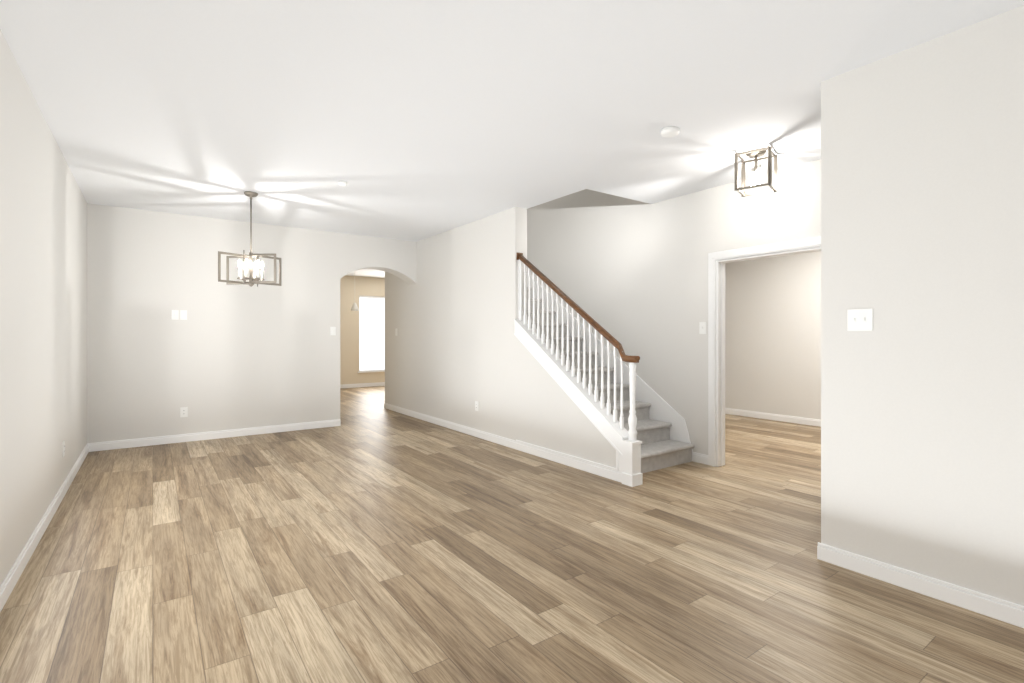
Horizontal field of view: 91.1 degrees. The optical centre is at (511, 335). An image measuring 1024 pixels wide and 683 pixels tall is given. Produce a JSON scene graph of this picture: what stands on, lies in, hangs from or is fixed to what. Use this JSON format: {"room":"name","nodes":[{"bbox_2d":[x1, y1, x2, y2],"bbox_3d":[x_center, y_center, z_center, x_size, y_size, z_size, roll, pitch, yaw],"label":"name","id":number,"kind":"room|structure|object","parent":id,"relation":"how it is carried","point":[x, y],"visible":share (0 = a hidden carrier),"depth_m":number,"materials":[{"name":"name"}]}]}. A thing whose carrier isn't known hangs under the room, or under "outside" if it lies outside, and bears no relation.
{"room":"empty living room","nodes":[
{"label":"empty living room","id":0,"kind":"room"},
{"bbox_2d":[87,203,416,442],"bbox_3d":[-3.170,-0.084,6.798,3.926,2.740,0.300,0,0,-36],"label":"wall","id":1,"kind":"structure","parent":0,"point":[242,356],"depth_m":6.21,"materials":[{"name":"white paint"}]},
{"bbox_2d":[340,275,384,384],"bbox_3d":[-1.875,-0.084,10.935,5.634,2.740,4.926,0,0,-36],"label":"wall","id":2,"kind":"structure","parent":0,"point":[351,287],"depth_m":12.32,"materials":[{"name":"beige paint"}]},
{"bbox_2d":[0,29,820,585],"bbox_3d":[0.052,-0.084,5.999,8.539,2.740,15.200,0,0,-36],"label":"wall","id":3,"kind":"structure","parent":0,"point":[43,207],"depth_m":3.70,"materials":[{"name":"beige paint"}]},
{"bbox_2d":[62,441,64,456],"bbox_3d":[-3.615,0.916,4.054,0.009,0.120,0.075,0,0,-36],"label":"outlet","id":4,"kind":"object","parent":3,"relation":"attached to","point":[63,442],"visible":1,"depth_m":4.03,"materials":[{"name":"plastic"}]},
{"bbox_2d":[171,310,178,319],"bbox_3d":[-4.021,-0.244,5.995,0.070,0.115,0.016,0,0,-36],"label":"wall switch","id":5,"kind":"object","parent":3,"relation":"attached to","point":[174,313],"visible":1,"depth_m":6.00,"materials":[{"name":"plastic"}]},
{"bbox_2d":[180,310,186,319],"bbox_3d":[-3.951,-0.244,6.045,0.070,0.115,0.016,0,0,-36],"label":"wall switch","id":6,"kind":"object","parent":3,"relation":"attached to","point":[183,313],"visible":1,"depth_m":6.05,"materials":[{"name":"plastic"}]},
{"bbox_2d":[180,407,187,416],"bbox_3d":[-3.950,0.926,6.050,0.075,0.120,0.009,0,0,-36],"label":"wall outlet","id":7,"kind":"object","parent":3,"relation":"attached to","point":[183,410],"visible":1,"depth_m":6.05,"materials":[{"name":"plastic"}]},
{"bbox_2d":[330,327,335,334],"bbox_3d":[-2.516,-0.060,7.070,0.075,0.120,0.016,0,0,-36],"label":"switch","id":8,"kind":"object","parent":3,"relation":"attached to","point":[332,329],"visible":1,"depth_m":7.07,"materials":[{"name":"plastic"}]},
{"bbox_2d":[358,296,384,372],"bbox_3d":[-3.090,-0.029,12.965,1.830,1.910,0.170,0,0,-36],"label":"window","id":9,"kind":"structure","parent":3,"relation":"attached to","point":[371,308],"depth_m":12.64,"materials":[{"name":"white glass"}]},
{"bbox_2d":[0,382,1023,627],"bbox_3d":[0.051,1.238,6.000,8.245,0.095,14.903,0,0,-36],"label":"baseboard","id":10,"kind":"structure","parent":3,"relation":"attached to","point":[1012,613],"depth_m":3.68,"materials":[{"name":"white paint"}]},
{"bbox_2d":[699,322,705,333],"bbox_3d":[1.909,-0.073,5.036,0.016,0.120,0.075,0,0,-36],"label":"wall switch","id":11,"kind":"object","parent":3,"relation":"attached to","point":[702,325],"visible":1,"depth_m":5.04,"materials":[{"name":"plastic"}]},
{"bbox_2d":[708,236,820,466],"bbox_3d":[2.339,0.235,4.548,0.162,2.101,1.156,0,0,-36],"label":"door frame","id":12,"kind":"structure","parent":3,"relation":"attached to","point":[717,261],"depth_m":4.92,"materials":[{"name":"white paint"}]},
{"bbox_2d":[385,207,526,440],"bbox_3d":[0.710,-1.414,8.583,4.463,5.400,3.940,0,0,-36],"label":"wall","id":13,"kind":"structure","parent":0,"point":[453,348],"depth_m":6.63,"materials":[{"name":"beige paint"}]},
{"bbox_2d":[475,401,478,410],"bbox_3d":[-0.447,0.896,6.355,0.009,0.120,0.075,0,0,-36],"label":"outlet","id":14,"kind":"object","parent":13,"relation":"attached to","point":[476,402],"visible":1,"depth_m":6.35,"materials":[{"name":"plastic"}]},
{"bbox_2d":[0,386,1023,682],"bbox_3d":[0.052,1.346,5.999,8.839,0.120,15.500,0,0,-36],"label":"floor","id":15,"kind":"structure","parent":0,"point":[382,545],"depth_m":2.66,"materials":[{"name":"brown wood"}]},
{"bbox_2d":[516,253,642,486],"bbox_3d":[0.570,0.175,4.998,0.130,2.222,1.729,0,0,-36],"label":"stair railing","id":16,"kind":"object","parent":15,"relation":"on","point":[632,476],"depth_m":4.78,"materials":[{"name":"white wood"}]},
{"bbox_2d":[514,273,692,471],"bbox_3d":[0.071,-0.418,6.613,1.173,3.409,4.702,0,0,-36],"label":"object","id":17,"kind":"structure","parent":15,"relation":"on","point":[660,410],"depth_m":5.32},
{"bbox_2d":[527,287,693,472],"bbox_3d":[0.088,-0.244,6.679,1.025,3.060,4.620,0,0,-36],"label":"staircase","id":18,"kind":"structure","parent":15,"relation":"on","point":[658,451],"depth_m":5.34,"materials":[{"name":"grey carpet"}]},
{"bbox_2d":[0,0,1023,277],"bbox_3d":[0.052,-1.604,5.999,8.839,0.300,15.500,0,0,-36],"label":"ceiling","id":19,"kind":"structure","parent":0,"point":[436,117],"depth_m":3.00,"materials":[{"name":"white paint"}]},
{"bbox_2d":[218,191,280,286],"bbox_3d":[-2.667,-0.974,5.135,0.595,0.958,0.566,0,0,-36],"label":"dining chandelier","id":20,"kind":"object","parent":19,"relation":"hanging from","point":[255,280],"visible":1,"depth_m":5.09,"materials":[{"name":"silver metal"}]},
{"bbox_2d":[339,181,346,185],"bbox_3d":[-1.603,-1.436,4.766,0.080,0.036,0.080,0,0,-36],"label":"sensor","id":21,"kind":"object","parent":19,"relation":"attached to","point":[341,183],"visible":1,"depth_m":4.74,"materials":[{"name":"plastic"}]},
{"bbox_2d":[351,303,358,310],"bbox_3d":[-3.299,-0.984,10.549,0.160,0.939,0.160,0,0,-36],"label":"pendant light","id":22,"kind":"object","parent":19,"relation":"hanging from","point":[354,307],"visible":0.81,"depth_m":10.50,"materials":[{"name":"white"}]},
{"bbox_2d":[660,126,679,137],"bbox_3d":[1.119,-1.436,3.559,0.130,0.036,0.130,0,0,-36],"label":"smoke detector","id":23,"kind":"object","parent":19,"relation":"attached to","point":[671,131],"visible":1,"depth_m":3.52,"materials":[{"name":"plastic"}]},
{"bbox_2d":[734,146,776,196],"bbox_3d":[1.936,-1.298,3.986,0.266,0.309,0.266,0,0,37],"label":"light","id":24,"kind":"object","parent":19,"relation":"attached to","point":[757,177],"visible":1,"depth_m":3.97,"materials":[{"name":"silver metal"}]},
{"bbox_2d":[516,337,628,467],"bbox_3d":[0.549,0.560,5.057,0.100,1.453,1.610,0,0,-36],"label":"wall","id":25,"kind":"structure","parent":0,"point":[547,417],"depth_m":5.18,"materials":[{"name":"beige paint"}]},
{"bbox_2d":[527,189,648,209],"bbox_3d":[0.198,-2.784,7.547,0.120,2.660,4.790,0,0,-36],"label":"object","id":26,"kind":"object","parent":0,"point":[586,197],"depth_m":6.39,"materials":[{"name":"white paint"}]},
{"bbox_2d":[527,159,820,454],"bbox_3d":[1.541,-1.414,4.678,1.273,5.400,11.020,0,0,-36],"label":"wall","id":27,"kind":"structure","parent":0,"point":[640,271],"depth_m":5.39,"materials":[{"name":"white paint"}]},
{"bbox_2d":[821,5,1023,605],"bbox_3d":[2.965,-0.084,1.329,0.130,2.740,3.915,0,0,-36],"label":"wall","id":28,"kind":"structure","parent":0,"point":[922,145],"depth_m":2.48,"materials":[{"name":"beige paint"}]},
{"bbox_2d":[847,308,872,330],"bbox_3d":[1.881,-0.083,2.720,0.016,0.120,0.120,0,0,-36],"label":"light switch","id":29,"kind":"object","parent":28,"relation":"attached to","point":[857,319],"visible":1,"depth_m":2.72,"materials":[{"name":"plastic"}]}
]}

